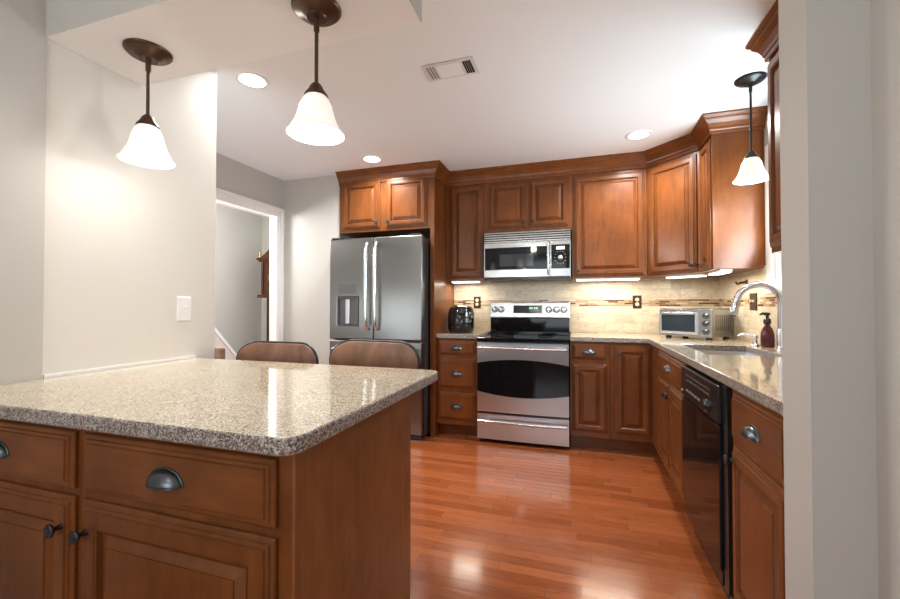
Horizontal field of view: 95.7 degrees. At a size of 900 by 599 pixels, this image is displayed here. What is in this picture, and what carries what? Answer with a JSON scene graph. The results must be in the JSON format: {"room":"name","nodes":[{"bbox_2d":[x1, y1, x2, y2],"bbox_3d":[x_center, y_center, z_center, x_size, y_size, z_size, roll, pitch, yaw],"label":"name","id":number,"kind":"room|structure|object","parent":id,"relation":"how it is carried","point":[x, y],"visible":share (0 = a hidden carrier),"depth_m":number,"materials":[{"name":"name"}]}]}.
{"room":"kitchen","nodes":[
{"label":"kitchen","id":0,"kind":"room"},
{"bbox_2d":[0,0,216,384],"bbox_3d":[-1.932,-0.051,0.001,0.121,2.440,4.432,0,-1,18],"label":"wall","id":1,"kind":"structure","parent":0,"point":[122,240],"depth_m":1.57,"materials":[{"name":"white paint"}]},
{"bbox_2d":[43,355,195,377],"bbox_3d":[-1.330,0.273,1.704,0.006,0.012,0.591,0,-1,18],"label":"trim","id":2,"kind":"structure","parent":1,"relation":"attached to","point":[193,356],"depth_m":1.63,"materials":[{"name":"white paint"}]},
{"bbox_2d":[176,296,190,321],"bbox_3d":[-1.255,0.045,1.926,0.016,0.117,0.073,0,-1,18],"label":"switch plate","id":3,"kind":"object","parent":1,"relation":"attached to","point":[183,304],"visible":1,"depth_m":1.92,"materials":[{"name":"white plastic"}]},
{"bbox_2d":[215,333,235,359],"bbox_3d":[-2.883,0.185,4.636,0.100,2.103,1.900,0,-1,18],"label":"wall","id":4,"kind":"structure","parent":0,"point":[218,343],"depth_m":4.95,"materials":[{"name":"white paint"}]},
{"bbox_2d":[215,327,236,357],"bbox_3d":[-2.883,0.144,4.637,0.124,2.127,1.900,0,-1,18],"label":"trim","id":5,"kind":"structure","parent":4,"relation":"attached to","point":[217,332],"depth_m":4.93,"materials":[{"name":"white paint"}]},
{"bbox_2d":[46,0,421,85],"bbox_3d":[-0.759,-1.086,1.398,1.290,0.328,0.335,0,-1,18],"label":"ceiling","id":6,"kind":"structure","parent":0,"point":[201,36],"depth_m":1.40,"materials":[{"name":"grey paint"}]},
{"bbox_2d":[117,38,175,168],"bbox_3d":[-1.118,-0.715,1.506,0.176,0.410,0.176,0,-1,18],"label":"pendant light","id":7,"kind":"object","parent":6,"relation":"hanging from","point":[145,147],"visible":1,"depth_m":1.49,"materials":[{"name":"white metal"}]},
{"bbox_2d":[286,0,344,145],"bbox_3d":[-0.422,-0.721,1.286,0.176,0.404,0.176,0,-1,18],"label":"pendant light","id":8,"kind":"object","parent":6,"relation":"hanging from","point":[314,123],"visible":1,"depth_m":1.27,"materials":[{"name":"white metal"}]},
{"bbox_2d":[215,205,261,352],"bbox_3d":[-3.302,0.009,4.142,0.100,2.440,3.900,0,-1,18],"label":"wall","id":9,"kind":"structure","parent":0,"point":[238,242],"depth_m":5.44,"materials":[{"name":"grey paint"}]},
{"bbox_2d":[216,153,283,287],"bbox_3d":[-2.070,-0.006,3.107,0.085,2.440,3.670,0,-1,18],"label":"wall","id":10,"kind":"structure","parent":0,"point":[233,176],"depth_m":3.71,"materials":[{"name":"grey paint"}]},
{"bbox_2d":[216,188,284,340],"bbox_3d":[-1.930,0.149,3.548,0.125,2.143,1.256,0,-1,18],"label":"door frame","id":11,"kind":"structure","parent":10,"relation":"attached to","point":[277,215],"depth_m":4.06,"materials":[{"name":"white paint"}]},
{"bbox_2d":[261,217,269,340],"bbox_3d":[-2.022,0.032,5.708,1.395,2.440,0.140,0,-1,18],"label":"wall","id":12,"kind":"structure","parent":0,"point":[265,220],"depth_m":5.84,"materials":[{"name":"grey paint"}]},
{"bbox_2d":[283,175,354,364],"bbox_3d":[-1.273,0.013,4.391,0.658,2.440,0.740,0,-1,18],"label":"wall","id":13,"kind":"structure","parent":0,"point":[310,205],"depth_m":4.04,"materials":[{"name":"grey paint"}]},
{"bbox_2d":[216,0,775,216],"bbox_3d":[-1.136,-1.300,1.481,5.850,0.100,7.900,0,-1,18],"label":"ceiling","id":14,"kind":"structure","parent":0,"point":[556,79],"depth_m":2.35,"materials":[{"name":"white paint"}]},
{"bbox_2d":[234,71,269,89],"bbox_3d":[-1.116,-1.234,2.298,0.184,0.006,0.184,0,-1,18],"label":"recessed light","id":15,"kind":"object","parent":14,"relation":"in","point":[252,80],"visible":1,"depth_m":2.29,"materials":[{"name":"white plastic"}]},
{"bbox_2d":[361,155,382,162],"bbox_3d":[-0.677,-1.216,3.535,0.184,0.006,0.184,0,-1,18],"label":"recessed light","id":16,"kind":"object","parent":14,"relation":"in","point":[368,158],"visible":1,"depth_m":3.53,"materials":[{"name":"white plastic"}]},
{"bbox_2d":[421,56,479,80],"bbox_3d":[0.003,-1.235,2.189,0.286,0.008,0.152,0,-1,18],"label":"ceiling vent","id":17,"kind":"object","parent":14,"relation":"in","point":[463,66],"visible":1,"depth_m":2.18,"materials":[{"name":"white metal"}]},
{"bbox_2d":[625,130,651,139],"bbox_3d":[1.406,-1.224,3.036,0.184,0.006,0.184,0,-1,18],"label":"recessed light","id":18,"kind":"object","parent":14,"relation":"in","point":[635,135],"visible":1,"depth_m":3.02,"materials":[{"name":"white plastic"}]},
{"bbox_2d":[732,71,768,184],"bbox_3d":[1.686,-0.952,2.280,0.176,0.572,0.176,0,-1,18],"label":"pendant light","id":19,"kind":"object","parent":14,"relation":"hanging from","point":[752,170],"visible":0.97,"depth_m":2.26,"materials":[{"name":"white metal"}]},
{"bbox_2d":[474,235,636,335],"bbox_3d":[0.737,0.008,4.068,3.365,2.440,0.140,0,-1,18],"label":"wall","id":20,"kind":"structure","parent":0,"point":[571,235],"depth_m":3.87,"materials":[{"name":"beige tile"}]},
{"bbox_2d":[446,183,485,280],"bbox_3d":[0.174,-0.697,3.998,0.376,1.024,0.349,0,-1,18],"label":"upper cabinet","id":21,"kind":"object","parent":20,"relation":"attached to","point":[464,203],"visible":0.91,"depth_m":3.86,"materials":[{"name":"brown wood"}]},
{"bbox_2d":[451,280,480,282],"bbox_3d":[0.156,-0.173,3.967,0.280,0.024,0.078,0,-1,18],"label":"light","id":22,"kind":"object","parent":21,"relation":"attached to","point":[454,281],"visible":1,"depth_m":3.93,"materials":[{"name":"white plastic"}]},
{"bbox_2d":[484,175,571,234],"bbox_3d":[0.733,-0.913,3.824,0.793,0.598,0.349,0,-1,18],"label":"upper cabinet","id":23,"kind":"object","parent":20,"relation":"attached to","point":[545,203],"visible":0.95,"depth_m":3.69,"materials":[{"name":"brown wood"}]},
{"bbox_2d":[484,229,570,281],"bbox_3d":[0.723,-0.395,3.770,0.762,0.433,0.424,0,-1,18],"label":"microwave","id":24,"kind":"object","parent":23,"relation":"attached to","point":[537,255],"visible":1,"depth_m":3.62,"materials":[{"name":"silver metal"}]},
{"bbox_2d":[454,277,718,333],"bbox_3d":[1.175,0.055,3.849,2.377,0.510,0.010,0,-1,18],"label":"tiled wall","id":25,"kind":"structure","parent":20,"relation":"attached to","point":[595,306],"depth_m":3.76,"materials":[{"name":"tile"}]},
{"bbox_2d":[474,297,480,307],"bbox_3d":[0.275,0.029,4.125,0.073,0.117,0.009,0,-1,18],"label":"outlet","id":26,"kind":"object","parent":25,"relation":"attached to","point":[477,300],"visible":1,"depth_m":4.12,"materials":[{"name":"brown metal"}]},
{"bbox_2d":[633,295,641,307],"bbox_3d":[1.690,0.022,3.676,0.073,0.117,0.009,0,-1,18],"label":"outlet","id":27,"kind":"object","parent":25,"relation":"attached to","point":[637,299],"visible":1,"depth_m":3.67,"materials":[{"name":"brown metal"}]},
{"bbox_2d":[572,168,646,279],"bbox_3d":[1.397,-0.703,3.610,0.598,1.024,0.349,0,-1,18],"label":"upper cabinet","id":28,"kind":"object","parent":20,"relation":"attached to","point":[609,209],"visible":0.94,"depth_m":3.47,"materials":[{"name":"brown wood"}]},
{"bbox_2d":[575,277,640,280],"bbox_3d":[1.381,-0.179,3.579,0.530,0.024,0.078,0,-1,18],"label":"light","id":29,"kind":"object","parent":28,"relation":"attached to","point":[610,278],"visible":0.98,"depth_m":3.55,"materials":[{"name":"white plastic"}]},
{"bbox_2d":[410,433,727,598],"bbox_3d":[-1.136,1.240,1.444,5.850,0.100,7.900,0,-1,18],"label":"floor","id":30,"kind":"structure","parent":0,"point":[490,518],"depth_m":2.16,"materials":[{"name":"brown wood"}]},
{"bbox_2d":[0,419,86,598],"bbox_3d":[-1.109,0.751,1.347,0.618,0.875,0.639,0,-1,18],"label":"base cabinet","id":31,"kind":"object","parent":30,"relation":"on","point":[42,493],"visible":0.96,"depth_m":1.03,"materials":[{"name":"brown wood"}]},
{"bbox_2d":[0,358,437,455],"bbox_3d":[-0.768,0.293,1.377,1.260,0.036,0.873,0,-1,18],"label":"countertop","id":32,"kind":"structure","parent":31,"relation":"on","point":[259,407],"depth_m":1.09,"materials":[{"name":"stone"}]},
{"bbox_2d":[215,347,224,358],"bbox_3d":[-1.677,0.751,2.409,0.430,0.905,0.440,0,-1,18],"label":"dining chair","id":33,"kind":"object","parent":30,"relation":"on","point":[219,351],"visible":0.12,"depth_m":2.53,"materials":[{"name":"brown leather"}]},
{"bbox_2d":[68,395,410,598],"bbox_3d":[-0.520,0.748,1.160,0.614,0.875,0.639,0,-1,18],"label":"base cabinet","id":34,"kind":"object","parent":30,"relation":"on","point":[330,519],"visible":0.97,"depth_m":0.91,"materials":[{"name":"brown wood"}]},
{"bbox_2d":[256,249,269,340],"bbox_3d":[-2.294,0.264,5.550,0.610,1.970,0.290,0,-1,18],"label":"grandfather clock","id":35,"kind":"object","parent":30,"relation":"on","point":[264,259],"visible":0.24,"depth_m":5.51,"materials":[{"name":"brown wood"}]},
{"bbox_2d":[256,249,269,297],"bbox_3d":[-2.294,-0.371,5.559,0.610,0.699,0.290,0,-1,18],"label":"hood","id":36,"kind":"object","parent":35,"relation":"attached to","point":[264,259],"depth_m":5.50,"materials":[{"name":"brown wood"}]},
{"bbox_2d":[236,341,318,363],"bbox_3d":[-0.925,0.704,1.901,0.504,0.985,0.449,0,-1,18],"label":"bar stool","id":37,"kind":"object","parent":30,"relation":"on","point":[269,351],"visible":0.25,"depth_m":2.06,"materials":[{"name":"brown leather"}]},
{"bbox_2d":[329,339,420,368],"bbox_3d":[-0.419,0.691,1.737,0.504,1.007,0.449,0,-1,24],"label":"bar stool","id":38,"kind":"object","parent":30,"relation":"on","point":[351,352],"visible":0.23,"depth_m":1.88,"materials":[{"name":"brown leather"}]},
{"bbox_2d":[330,233,429,439],"bbox_3d":[-0.577,0.328,3.943,0.919,1.788,0.823,0,-1,18],"label":"refrigerator","id":39,"kind":"object","parent":30,"relation":"on","point":[380,286],"visible":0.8,"depth_m":3.60,"materials":[{"name":"grey metal"}]},
{"bbox_2d":[339,177,453,436],"bbox_3d":[-0.520,0.009,4.043,0.975,2.436,0.664,0,-1,18],"label":"tall cabinet","id":40,"kind":"object","parent":30,"relation":"on","point":[401,207],"visible":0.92,"depth_m":3.77,"materials":[{"name":"brown wood"}]},
{"bbox_2d":[437,338,477,435],"bbox_3d":[0.136,0.787,3.856,0.379,0.875,0.601,0,-1,18],"label":"base cabinet","id":41,"kind":"object","parent":30,"relation":"on","point":[457,411],"visible":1,"depth_m":3.60,"materials":[{"name":"brown wood"}]},
{"bbox_2d":[436,331,490,338],"bbox_3d":[0.141,0.329,3.869,0.384,0.036,0.570,0,-1,18],"label":"countertop","id":42,"kind":"structure","parent":41,"relation":"on","point":[469,335],"depth_m":3.63,"materials":[{"name":"stone"}]},
{"bbox_2d":[448,305,473,332],"bbox_3d":[0.106,0.182,3.908,0.265,0.257,0.265,1,-1,-41],"label":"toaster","id":43,"kind":"object","parent":42,"relation":"on","point":[460,317],"visible":0.99,"depth_m":3.81,"materials":[{"name":"black metal"}]},
{"bbox_2d":[477,302,569,446],"bbox_3d":[0.675,0.623,3.639,0.765,1.198,0.674,0,-1,18],"label":"range","id":44,"kind":"object","parent":30,"relation":"on","point":[523,379],"visible":0.98,"depth_m":3.41,"materials":[{"name":"silver metal"}]},
{"bbox_2d":[477,334,569,342],"bbox_3d":[0.664,0.343,3.609,0.765,0.030,0.462,0,-1,18],"label":"cooktop","id":45,"kind":"object","parent":44,"relation":"in","point":[489,338],"depth_m":3.48,"materials":[{"name":"black glass"}]},
{"bbox_2d":[570,341,609,449],"bbox_3d":[1.201,0.782,3.517,0.303,0.875,0.604,0,-1,18],"label":"base cabinet","id":46,"kind":"object","parent":30,"relation":"on","point":[589,361],"visible":0.98,"depth_m":3.27,"materials":[{"name":"brown wood"}]},
{"bbox_2d":[610,342,712,454],"bbox_3d":[1.786,0.780,3.332,0.920,0.875,0.604,0,-1,18],"label":"base cabinet","id":47,"kind":"object","parent":30,"relation":"on","point":[630,363],"visible":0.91,"depth_m":3.18,"materials":[{"name":"brown wood"}]},
{"bbox_2d":[652,345,687,502],"bbox_3d":[1.666,0.768,2.539,0.670,0.875,1.078,0,-1,18],"label":"base cabinet","id":48,"kind":"object","parent":30,"relation":"on","point":[667,432],"visible":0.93,"depth_m":2.48,"materials":[{"name":"brown wood"}]},
{"bbox_2d":[681,365,734,598],"bbox_3d":[1.377,0.756,1.719,0.598,0.868,0.642,0,-1,18],"label":"dishwasher","id":49,"kind":"object","parent":30,"relation":"on","point":[706,401],"visible":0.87,"depth_m":1.67,"materials":[{"name":"black plastic"}]},
{"bbox_2d":[723,389,784,598],"bbox_3d":[1.232,0.748,1.171,0.670,0.875,0.473,0,-1,18],"label":"base cabinet","id":50,"kind":"object","parent":30,"relation":"on","point":[757,460],"visible":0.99,"depth_m":1.24,"materials":[{"name":"brown wood"}]},
{"bbox_2d":[570,332,782,415],"bbox_3d":[1.308,0.307,2.349,1.217,0.036,2.761,0,-1,18],"label":"countertop","id":51,"kind":"structure","parent":50,"relation":"on","point":[758,378],"depth_m":1.92,"materials":[{"name":"stone"}]},
{"bbox_2d":[659,308,733,339],"bbox_3d":[1.914,0.185,3.189,0.378,0.232,0.396,1,-1,-31],"label":"toaster oven","id":52,"kind":"object","parent":51,"relation":"on","point":[708,323],"visible":0.96,"depth_m":3.06,"materials":[{"name":"silver metal"}]},
{"bbox_2d":[697,350,759,355],"bbox_3d":[1.604,0.407,2.339,0.374,0.162,0.614,0,-1,18],"label":"sink","id":53,"kind":"object","parent":51,"relation":"in","point":[709,352],"visible":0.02,"depth_m":2.60,"materials":[{"name":"silver metal"}]},
{"bbox_2d":[738,333,759,345],"bbox_3d":[1.905,0.254,2.592,0.116,0.076,0.051,-1,-1,45],"label":"soap dispenser","id":54,"kind":"object","parent":51,"relation":"on","point":[755,337],"visible":0.98,"depth_m":2.56,"materials":[{"name":"silver metal"}]},
{"bbox_2d":[729,281,781,350],"bbox_3d":[1.783,0.092,2.327,0.101,0.392,0.307,1,-1,-44],"label":"faucet","id":55,"kind":"object","parent":51,"relation":"on","point":[734,309],"visible":0.75,"depth_m":2.30,"materials":[{"name":"silver metal"}]},
{"bbox_2d":[759,312,774,346],"bbox_3d":[1.942,0.184,2.493,0.074,0.212,0.072,-1,-1,40],"label":"soap bottle","id":56,"kind":"object","parent":51,"relation":"on","point":[767,335],"visible":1,"depth_m":2.47,"materials":[{"name":"red plastic"}]},
{"bbox_2d":[730,113,767,351],"bbox_3d":[1.987,-0.019,2.213,0.140,2.440,2.920,0,-1,18],"label":"wall","id":57,"kind":"structure","parent":0,"point":[766,122],"depth_m":2.64,"materials":[{"name":"grey paint"}]},
{"bbox_2d":[335,105,767,186],"bbox_3d":[0.526,-1.161,3.411,3.358,0.122,0.670,0,-1,18],"label":"trim","id":58,"kind":"structure","parent":57,"relation":"attached to","point":[737,120],"depth_m":3.54,"materials":[{"name":"brown wood"}]},
{"bbox_2d":[644,150,746,277],"bbox_3d":[1.933,-0.708,3.298,0.607,1.024,0.619,0,-1,18],"label":"upper cabinet","id":59,"kind":"object","parent":57,"relation":"attached to","point":[673,236],"visible":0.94,"depth_m":3.17,"materials":[{"name":"brown wood"}]},
{"bbox_2d":[665,273,707,278],"bbox_3d":[1.859,-0.184,3.210,0.078,0.024,0.300,0,-1,-27],"label":"light","id":60,"kind":"object","parent":59,"relation":"attached to","point":[697,274],"visible":0.98,"depth_m":3.17,"materials":[{"name":"white plastic"}]},
{"bbox_2d":[695,129,764,271],"bbox_3d":[1.922,-0.714,2.833,0.346,1.024,0.283,0,-1,18],"label":"upper cabinet","id":61,"kind":"object","parent":57,"relation":"attached to","point":[731,216],"visible":0.93,"depth_m":2.71,"materials":[{"name":"brown wood"}]},
{"bbox_2d":[708,269,731,274],"bbox_3d":[1.882,-0.190,2.842,0.078,0.024,0.250,0,-1,18],"label":"light","id":62,"kind":"object","parent":61,"relation":"attached to","point":[720,271],"visible":1,"depth_m":2.76,"materials":[{"name":"white plastic"}]},
{"bbox_2d":[719,266,776,346],"bbox_3d":[1.896,0.030,2.173,0.010,0.510,2.770,0,-1,18],"label":"tiled wall","id":63,"kind":"structure","parent":57,"relation":"attached to","point":[748,321],"depth_m":2.89,"materials":[{"name":"tile"}]},
{"bbox_2d":[734,279,747,284],"bbox_3d":[2.090,-0.124,2.927,0.075,0.040,0.040,0,-1,18],"label":"wall hook","id":64,"kind":"object","parent":63,"relation":"attached to","point":[746,280],"visible":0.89,"depth_m":2.92,"materials":[{"name":"brown metal"}]},
{"bbox_2d":[749,293,756,309],"bbox_3d":[2.081,0.014,2.802,0.016,0.117,0.118,0,-1,18],"label":"switch plate","id":65,"kind":"object","parent":63,"relation":"attached to","point":[752,296],"visible":1,"depth_m":2.79,"materials":[{"name":"brown metal"}]},
{"bbox_2d":[765,145,781,292],"bbox_3d":[1.965,-0.515,2.180,0.158,0.940,0.840,0,-1,18],"label":"window","id":66,"kind":"structure","parent":57,"relation":"in","point":[773,260],"depth_m":2.55,"materials":[{"name":"white paint"}]},
{"bbox_2d":[767,49,780,252],"bbox_3d":[1.466,-0.735,1.394,0.346,1.024,1.000,0,-1,18],"label":"upper cabinet","id":67,"kind":"object","parent":57,"relation":"attached to","point":[773,66],"visible":0.06,"depth_m":1.85,"materials":[{"name":"brown wood"}]},
{"bbox_2d":[745,0,778,62],"bbox_3d":[1.468,-1.189,1.437,0.368,0.122,1.071,0,-1,18],"label":"trim","id":68,"kind":"structure","parent":67,"relation":"attached to","point":[765,41],"depth_m":1.84,"materials":[{"name":"brown wood"}]},
{"bbox_2d":[778,0,878,598],"bbox_3d":[1.216,-0.039,0.862,0.803,2.440,0.133,0,-1,18],"label":"wall","id":69,"kind":"structure","parent":0,"point":[831,508],"depth_m":0.91,"materials":[{"name":"grey paint"}]},
{"bbox_2d":[870,0,899,598],"bbox_3d":[0.396,-0.066,-1.004,0.138,2.440,3.922,0,-1,18],"label":"wall","id":70,"kind":"structure","parent":0,"point":[884,14],"depth_m":0.85,"materials":[{"name":"grey paint"}]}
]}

